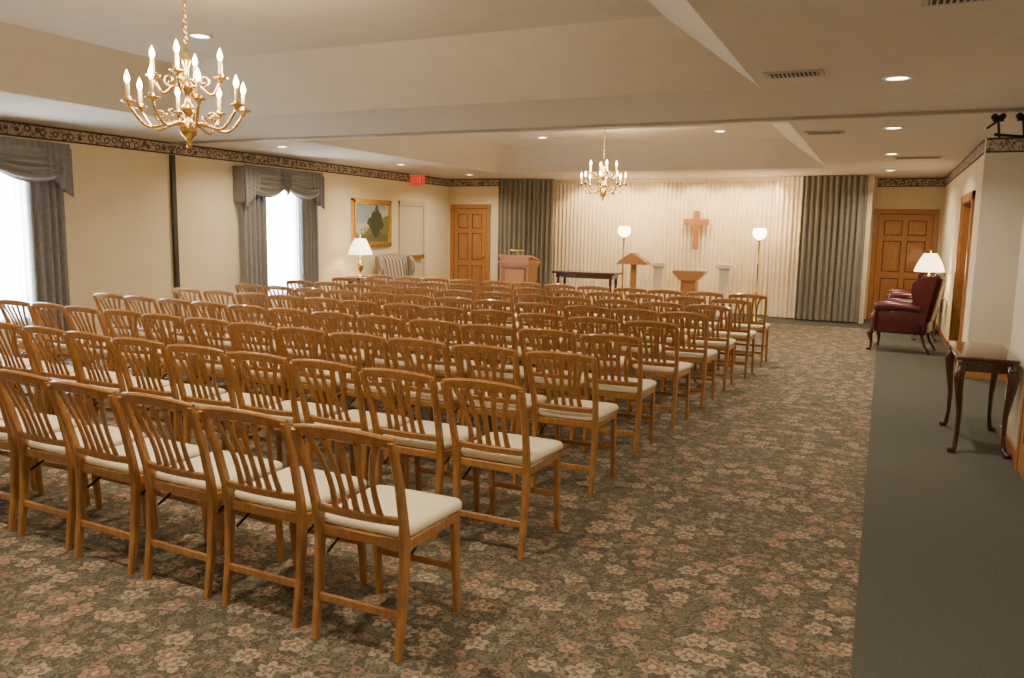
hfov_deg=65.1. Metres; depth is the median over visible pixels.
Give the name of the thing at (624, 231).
torchiere floor lamp
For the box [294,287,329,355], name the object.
folding chair
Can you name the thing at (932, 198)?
wall
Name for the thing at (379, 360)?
folding chair
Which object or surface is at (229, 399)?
folding chair
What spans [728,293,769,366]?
folding chair
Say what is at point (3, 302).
folding chair
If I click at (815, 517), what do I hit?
floor
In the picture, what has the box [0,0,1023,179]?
ceiling
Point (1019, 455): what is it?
door
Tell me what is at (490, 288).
folding chair
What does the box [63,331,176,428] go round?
folding chair
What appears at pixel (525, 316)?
folding chair
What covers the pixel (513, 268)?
pulpit
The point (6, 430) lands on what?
folding chair
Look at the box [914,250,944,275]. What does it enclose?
table lamp
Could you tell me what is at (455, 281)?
folding chair
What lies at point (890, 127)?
recessed light
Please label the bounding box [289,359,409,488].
folding chair
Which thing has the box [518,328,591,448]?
folding chair
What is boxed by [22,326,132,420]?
folding chair
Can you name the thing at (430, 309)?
folding chair
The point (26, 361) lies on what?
folding chair
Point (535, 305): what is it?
folding chair
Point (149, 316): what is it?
folding chair
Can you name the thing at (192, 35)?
recessed light
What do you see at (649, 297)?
folding chair
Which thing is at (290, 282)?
folding chair
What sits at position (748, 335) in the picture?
folding chair
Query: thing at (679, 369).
folding chair
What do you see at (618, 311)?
folding chair
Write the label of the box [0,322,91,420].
folding chair
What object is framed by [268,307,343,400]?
folding chair
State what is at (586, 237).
curtain
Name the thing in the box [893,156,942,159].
ceiling vent
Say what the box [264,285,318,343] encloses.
folding chair
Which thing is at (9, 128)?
trim
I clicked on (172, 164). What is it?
trim
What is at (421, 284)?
folding chair
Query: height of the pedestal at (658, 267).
1.000 m
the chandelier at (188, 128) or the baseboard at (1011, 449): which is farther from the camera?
the baseboard at (1011, 449)
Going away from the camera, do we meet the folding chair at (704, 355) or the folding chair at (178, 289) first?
the folding chair at (704, 355)
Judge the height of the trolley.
0.231 m
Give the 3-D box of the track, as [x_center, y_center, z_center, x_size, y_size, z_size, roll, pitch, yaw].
[0.149,-2.245,8.593,10.350,0.027,0.060,5,8,24]
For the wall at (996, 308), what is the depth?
8.85 m
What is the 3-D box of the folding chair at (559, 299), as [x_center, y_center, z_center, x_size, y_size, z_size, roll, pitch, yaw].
[0.750,-0.053,8.941,0.448,0.880,0.563,5,9,27]
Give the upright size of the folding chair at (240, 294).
0.880 m
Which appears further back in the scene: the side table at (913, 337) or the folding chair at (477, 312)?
the side table at (913, 337)
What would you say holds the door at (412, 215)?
in the wall at (118, 221)
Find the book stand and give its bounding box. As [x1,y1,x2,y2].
[616,253,650,307]
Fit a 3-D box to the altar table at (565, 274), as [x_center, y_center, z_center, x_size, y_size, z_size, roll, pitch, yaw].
[1.425,-0.877,15.323,1.240,0.820,0.500,5,8,24]
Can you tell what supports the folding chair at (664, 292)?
on the floor
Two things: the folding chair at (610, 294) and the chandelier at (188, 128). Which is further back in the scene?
the folding chair at (610, 294)
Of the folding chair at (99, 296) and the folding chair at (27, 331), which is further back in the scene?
the folding chair at (99, 296)
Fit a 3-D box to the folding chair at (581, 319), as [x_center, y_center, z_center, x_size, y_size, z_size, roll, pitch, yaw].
[0.773,0.223,6.899,0.448,0.880,0.563,5,9,26]
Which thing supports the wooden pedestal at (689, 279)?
on the floor
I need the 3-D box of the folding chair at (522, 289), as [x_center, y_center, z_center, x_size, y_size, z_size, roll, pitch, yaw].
[0.320,-0.228,10.175,0.448,0.880,0.563,5,9,26]
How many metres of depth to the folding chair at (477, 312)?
7.14 m
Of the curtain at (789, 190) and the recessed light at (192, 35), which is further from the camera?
the curtain at (789, 190)
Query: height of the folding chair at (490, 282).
0.880 m
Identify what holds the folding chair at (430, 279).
on the floor
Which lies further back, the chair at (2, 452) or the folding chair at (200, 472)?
the chair at (2, 452)
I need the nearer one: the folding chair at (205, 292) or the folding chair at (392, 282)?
the folding chair at (205, 292)
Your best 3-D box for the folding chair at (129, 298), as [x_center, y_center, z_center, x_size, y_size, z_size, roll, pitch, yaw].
[-3.558,-0.021,8.145,0.448,0.880,0.563,5,9,26]
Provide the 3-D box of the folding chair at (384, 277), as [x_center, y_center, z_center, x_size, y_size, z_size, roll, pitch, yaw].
[-1.875,-0.560,12.350,0.448,0.880,0.563,5,9,26]
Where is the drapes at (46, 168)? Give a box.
[0,136,73,354]
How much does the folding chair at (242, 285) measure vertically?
0.880 m
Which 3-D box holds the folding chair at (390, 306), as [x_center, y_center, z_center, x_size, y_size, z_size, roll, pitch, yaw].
[-0.930,0.066,7.840,0.448,0.880,0.563,5,8,25]
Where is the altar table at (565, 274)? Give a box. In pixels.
[552,270,621,308]
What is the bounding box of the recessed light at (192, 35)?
[187,33,212,38]
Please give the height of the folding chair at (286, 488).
0.880 m
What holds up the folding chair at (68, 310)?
on the floor
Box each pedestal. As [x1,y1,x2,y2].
[649,262,667,311]
[672,270,706,312]
[715,264,733,316]
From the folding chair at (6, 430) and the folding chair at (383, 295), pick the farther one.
the folding chair at (383, 295)
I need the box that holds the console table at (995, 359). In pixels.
[939,341,1020,459]
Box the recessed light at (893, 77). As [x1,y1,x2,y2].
[882,75,913,80]
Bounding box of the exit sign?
[409,173,424,184]
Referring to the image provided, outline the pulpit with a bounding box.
[497,249,540,302]
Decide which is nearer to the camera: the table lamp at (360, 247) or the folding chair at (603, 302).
the folding chair at (603, 302)
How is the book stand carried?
on the floor
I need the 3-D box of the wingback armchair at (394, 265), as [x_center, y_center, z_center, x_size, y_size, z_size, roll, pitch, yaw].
[-2.090,-1.016,14.904,0.829,1.122,0.873,-3,9,-28]
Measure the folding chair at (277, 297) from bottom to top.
0.880 m
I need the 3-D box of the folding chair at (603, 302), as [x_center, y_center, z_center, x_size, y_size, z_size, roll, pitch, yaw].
[1.199,-0.015,8.717,0.448,0.880,0.563,5,9,26]
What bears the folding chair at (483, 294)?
on the floor
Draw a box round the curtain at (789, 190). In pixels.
[768,176,803,317]
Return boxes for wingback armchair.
[375,253,425,295]
[866,272,945,354]
[882,272,944,334]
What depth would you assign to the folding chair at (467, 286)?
10.39 m
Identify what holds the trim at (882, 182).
attached to the wall at (932, 198)
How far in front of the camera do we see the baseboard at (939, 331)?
12.54 m
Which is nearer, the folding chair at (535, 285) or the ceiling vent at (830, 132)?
the ceiling vent at (830, 132)
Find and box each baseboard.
[18,322,270,358]
[935,323,947,349]
[965,371,1006,381]
[999,426,1015,461]
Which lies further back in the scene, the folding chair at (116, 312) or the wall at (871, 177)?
the wall at (871, 177)
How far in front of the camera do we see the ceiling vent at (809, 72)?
5.40 m
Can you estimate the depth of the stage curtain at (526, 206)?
16.92 m
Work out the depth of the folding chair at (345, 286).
10.09 m
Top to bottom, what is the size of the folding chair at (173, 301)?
0.880 m
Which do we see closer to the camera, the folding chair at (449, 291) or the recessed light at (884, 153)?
the folding chair at (449, 291)
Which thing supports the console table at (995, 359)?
on the floor
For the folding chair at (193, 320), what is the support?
on the floor
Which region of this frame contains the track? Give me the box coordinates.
[171,108,1023,144]
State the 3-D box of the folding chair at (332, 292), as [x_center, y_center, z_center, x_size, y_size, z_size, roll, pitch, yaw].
[-1.807,-0.149,9.320,0.448,0.880,0.563,5,9,27]
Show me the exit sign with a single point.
(415, 179)
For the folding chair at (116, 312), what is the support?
on the floor
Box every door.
[399,201,425,277]
[450,204,490,299]
[866,209,939,318]
[1014,376,1023,480]
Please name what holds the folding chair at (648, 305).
on the floor
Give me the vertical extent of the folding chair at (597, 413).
0.880 m
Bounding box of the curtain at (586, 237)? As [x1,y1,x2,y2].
[552,177,775,314]
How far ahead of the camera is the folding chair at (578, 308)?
7.71 m
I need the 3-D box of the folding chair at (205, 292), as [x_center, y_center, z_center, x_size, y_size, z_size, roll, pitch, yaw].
[-3.099,-0.129,9.008,0.448,0.880,0.563,5,9,26]
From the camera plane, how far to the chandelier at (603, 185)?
11.60 m
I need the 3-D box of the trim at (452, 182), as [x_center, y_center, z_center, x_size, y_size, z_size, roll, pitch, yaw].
[-0.817,-3.371,17.287,1.250,0.159,0.009,5,8,24]
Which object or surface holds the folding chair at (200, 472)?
on the floor
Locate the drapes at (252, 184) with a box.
[232,164,324,313]
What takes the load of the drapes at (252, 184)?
attached to the wall at (118, 221)
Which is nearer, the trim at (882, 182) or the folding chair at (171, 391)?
the folding chair at (171, 391)
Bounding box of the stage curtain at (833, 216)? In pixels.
[795,175,868,321]
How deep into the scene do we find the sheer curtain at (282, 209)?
12.78 m
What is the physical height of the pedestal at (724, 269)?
1.000 m
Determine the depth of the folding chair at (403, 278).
11.83 m
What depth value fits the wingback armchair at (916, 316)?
10.89 m
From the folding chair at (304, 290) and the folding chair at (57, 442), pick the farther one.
the folding chair at (304, 290)
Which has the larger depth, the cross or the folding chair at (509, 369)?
the cross
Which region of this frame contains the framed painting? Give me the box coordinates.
[351,198,391,246]
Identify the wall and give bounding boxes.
[0,125,448,355]
[448,178,944,318]
[858,175,874,323]
[936,137,1023,446]
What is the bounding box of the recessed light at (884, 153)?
[884,153,899,154]
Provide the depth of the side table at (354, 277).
13.93 m
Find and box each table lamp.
[348,236,371,276]
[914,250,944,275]
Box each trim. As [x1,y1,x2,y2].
[0,120,448,186]
[169,155,180,328]
[449,179,498,186]
[877,178,944,186]
[945,140,984,185]
[948,190,975,346]
[985,137,1023,152]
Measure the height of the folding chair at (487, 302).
0.880 m
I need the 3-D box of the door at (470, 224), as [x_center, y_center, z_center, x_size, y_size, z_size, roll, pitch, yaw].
[-0.931,-1.863,17.479,0.970,2.115,0.102,5,8,24]
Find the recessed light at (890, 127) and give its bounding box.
[883,126,904,129]
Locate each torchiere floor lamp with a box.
[618,226,630,294]
[753,228,766,320]
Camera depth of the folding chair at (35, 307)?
7.09 m
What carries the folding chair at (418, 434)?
on the floor
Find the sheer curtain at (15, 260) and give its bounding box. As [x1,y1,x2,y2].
[0,172,34,354]
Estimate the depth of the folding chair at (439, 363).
6.31 m
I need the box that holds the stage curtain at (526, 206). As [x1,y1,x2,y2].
[497,179,553,301]
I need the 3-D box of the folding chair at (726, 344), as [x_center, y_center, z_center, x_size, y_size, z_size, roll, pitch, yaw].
[2.041,0.063,8.243,0.448,0.880,0.563,4,8,24]
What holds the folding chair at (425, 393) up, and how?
on the floor
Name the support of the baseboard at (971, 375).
attached to the wall at (996, 308)
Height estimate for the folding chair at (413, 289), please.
0.880 m
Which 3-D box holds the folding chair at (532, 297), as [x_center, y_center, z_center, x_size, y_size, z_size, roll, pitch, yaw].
[0.335,-0.094,9.184,0.448,0.880,0.563,5,9,25]
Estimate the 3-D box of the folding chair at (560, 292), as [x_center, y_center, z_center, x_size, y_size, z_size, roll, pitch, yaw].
[0.758,-0.191,9.956,0.448,0.880,0.563,5,9,27]
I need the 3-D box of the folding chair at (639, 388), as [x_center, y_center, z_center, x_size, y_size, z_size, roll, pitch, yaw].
[0.773,0.370,5.811,0.448,0.880,0.563,4,8,24]
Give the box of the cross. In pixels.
[684,211,708,248]
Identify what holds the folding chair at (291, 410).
on the floor
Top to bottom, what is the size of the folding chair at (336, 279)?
0.880 m
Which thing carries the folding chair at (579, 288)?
on the floor
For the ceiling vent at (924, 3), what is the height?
0.019 m
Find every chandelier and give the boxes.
[119,0,250,148]
[580,130,627,200]
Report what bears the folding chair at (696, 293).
on the floor
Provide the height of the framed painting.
0.880 m
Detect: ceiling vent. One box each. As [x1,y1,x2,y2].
[763,69,824,78]
[803,130,844,134]
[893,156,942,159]
[921,0,996,6]
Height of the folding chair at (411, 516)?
0.880 m
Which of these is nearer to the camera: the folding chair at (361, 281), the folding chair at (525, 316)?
the folding chair at (525, 316)
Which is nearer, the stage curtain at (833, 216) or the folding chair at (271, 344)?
the folding chair at (271, 344)
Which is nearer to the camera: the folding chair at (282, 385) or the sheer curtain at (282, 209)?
the folding chair at (282, 385)
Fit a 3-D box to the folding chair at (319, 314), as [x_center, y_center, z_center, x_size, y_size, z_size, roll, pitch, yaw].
[-1.392,0.177,6.965,0.448,0.880,0.563,5,9,27]
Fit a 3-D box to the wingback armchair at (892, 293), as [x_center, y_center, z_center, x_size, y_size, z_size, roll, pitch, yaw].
[6.651,-0.657,13.365,0.873,1.122,0.829,4,8,22]
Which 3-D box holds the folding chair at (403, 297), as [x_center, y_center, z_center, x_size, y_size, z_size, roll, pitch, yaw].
[-0.941,-0.072,8.861,0.448,0.880,0.563,5,9,27]
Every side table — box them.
[346,276,371,299]
[908,296,945,341]
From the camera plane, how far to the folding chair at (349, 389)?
5.44 m
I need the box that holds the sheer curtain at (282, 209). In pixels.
[266,190,299,307]
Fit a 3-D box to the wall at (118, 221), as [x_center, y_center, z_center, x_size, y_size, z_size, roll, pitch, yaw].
[-5.367,-1.434,9.319,0.150,3.300,18.620,5,8,24]
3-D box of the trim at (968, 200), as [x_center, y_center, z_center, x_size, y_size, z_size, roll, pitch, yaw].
[5.817,-0.774,10.241,0.190,2.130,1.580,5,8,24]
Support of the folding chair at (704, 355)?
on the floor
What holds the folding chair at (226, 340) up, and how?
on the floor
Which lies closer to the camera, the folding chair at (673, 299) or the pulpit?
the folding chair at (673, 299)
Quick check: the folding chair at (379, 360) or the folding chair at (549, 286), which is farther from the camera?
the folding chair at (549, 286)
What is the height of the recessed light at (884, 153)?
0.010 m
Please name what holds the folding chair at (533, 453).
on the floor
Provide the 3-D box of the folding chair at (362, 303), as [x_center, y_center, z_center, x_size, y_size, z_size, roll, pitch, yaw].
[-1.386,0.028,8.068,0.448,0.880,0.563,5,9,27]
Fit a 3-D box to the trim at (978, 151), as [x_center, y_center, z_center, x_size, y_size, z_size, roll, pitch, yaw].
[6.566,-2.495,11.755,0.009,0.159,6.350,5,8,24]
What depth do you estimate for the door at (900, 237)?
15.04 m
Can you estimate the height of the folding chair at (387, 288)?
0.880 m
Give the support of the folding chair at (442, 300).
on the floor
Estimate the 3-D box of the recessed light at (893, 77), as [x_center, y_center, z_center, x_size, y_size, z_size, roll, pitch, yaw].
[2.658,-1.797,5.529,0.200,0.010,0.200,5,8,24]
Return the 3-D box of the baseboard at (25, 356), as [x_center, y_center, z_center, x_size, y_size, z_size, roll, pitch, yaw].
[-5.753,0.281,8.568,0.015,0.090,16.550,5,8,24]
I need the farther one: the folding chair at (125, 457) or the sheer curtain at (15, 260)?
the sheer curtain at (15, 260)
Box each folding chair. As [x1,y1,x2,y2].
[0,299,72,365]
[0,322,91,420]
[0,369,145,550]
[0,398,90,530]
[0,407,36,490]
[1,358,52,414]
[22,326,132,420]
[31,302,114,401]
[47,380,206,574]
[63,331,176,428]
[64,306,149,407]
[93,293,166,373]
[103,309,189,414]
[111,337,227,450]
[118,392,284,598]
[123,295,195,377]
[141,313,227,414]
[158,298,229,371]
[165,344,282,463]
[171,287,225,331]
[185,317,274,423]
[191,301,265,387]
[198,406,366,627]
[203,290,264,337]
[224,351,341,473]
[227,304,302,388]
[228,322,320,440]
[235,283,291,339]
[236,292,296,339]
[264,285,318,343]
[267,294,321,343]
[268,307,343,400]
[276,327,368,448]
[286,280,323,341]
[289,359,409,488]
[291,423,461,662]
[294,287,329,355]
[304,297,366,360]
[311,311,388,407]
[314,282,348,329]
[327,290,365,348]
[329,332,421,459]
[332,277,360,307]
[340,300,403,351]
[343,284,385,333]
[357,315,435,414]
[359,279,387,310]
[360,368,479,539]
[362,292,409,352]
[368,275,402,302]
[373,285,410,350]
[383,303,445,377]
[387,280,417,330]
[387,337,480,470]
[395,276,422,303]
[397,294,454,357]
[406,287,455,352]
[409,319,482,422]
[416,282,448,315]
[422,277,449,305]
[423,306,488,381]
[436,297,483,359]
[440,289,488,341]
[440,378,562,559]
[448,284,480,337]
[450,279,489,308]
[452,344,545,483]
[460,324,536,431]
[470,309,536,378]
[473,299,525,364]
[477,292,525,364]
[480,286,516,321]
[481,280,520,311]
[511,282,544,313]
[513,287,549,332]
[515,294,561,365]
[516,302,572,386]
[517,313,583,396]
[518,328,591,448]
[525,351,617,497]
[544,284,578,316]
[549,289,588,350]
[553,296,604,353]
[564,305,613,366]
[568,316,634,411]
[577,286,615,319]
[580,333,656,458]
[586,292,624,329]
[596,299,646,358]
[610,308,668,391]
[613,287,647,342]
[624,321,691,429]
[625,294,664,359]
[640,302,686,385]
[648,289,684,324]
[659,312,716,408]
[666,296,710,371]
[685,304,735,391]
[686,291,724,357]
[709,299,756,378]
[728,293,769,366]
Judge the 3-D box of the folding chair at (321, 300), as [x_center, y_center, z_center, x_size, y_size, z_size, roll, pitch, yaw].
[-1.804,-0.011,8.300,0.448,0.880,0.563,4,8,24]
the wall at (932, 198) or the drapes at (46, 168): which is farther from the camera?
the wall at (932, 198)
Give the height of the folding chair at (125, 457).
0.880 m
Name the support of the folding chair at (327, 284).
on the floor
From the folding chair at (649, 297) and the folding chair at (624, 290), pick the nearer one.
the folding chair at (649, 297)
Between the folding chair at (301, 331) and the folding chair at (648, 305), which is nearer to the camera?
the folding chair at (301, 331)
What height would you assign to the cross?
0.760 m
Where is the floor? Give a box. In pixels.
[0,304,1023,677]
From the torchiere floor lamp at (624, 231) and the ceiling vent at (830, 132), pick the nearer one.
the ceiling vent at (830, 132)
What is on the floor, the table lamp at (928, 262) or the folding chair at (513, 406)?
the folding chair at (513, 406)
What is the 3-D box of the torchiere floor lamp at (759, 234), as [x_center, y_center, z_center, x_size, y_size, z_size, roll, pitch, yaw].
[4.509,-1.183,14.738,0.270,1.690,0.270,5,8,24]
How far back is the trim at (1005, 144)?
8.68 m
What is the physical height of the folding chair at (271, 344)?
0.880 m
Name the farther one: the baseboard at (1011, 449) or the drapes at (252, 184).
the drapes at (252, 184)

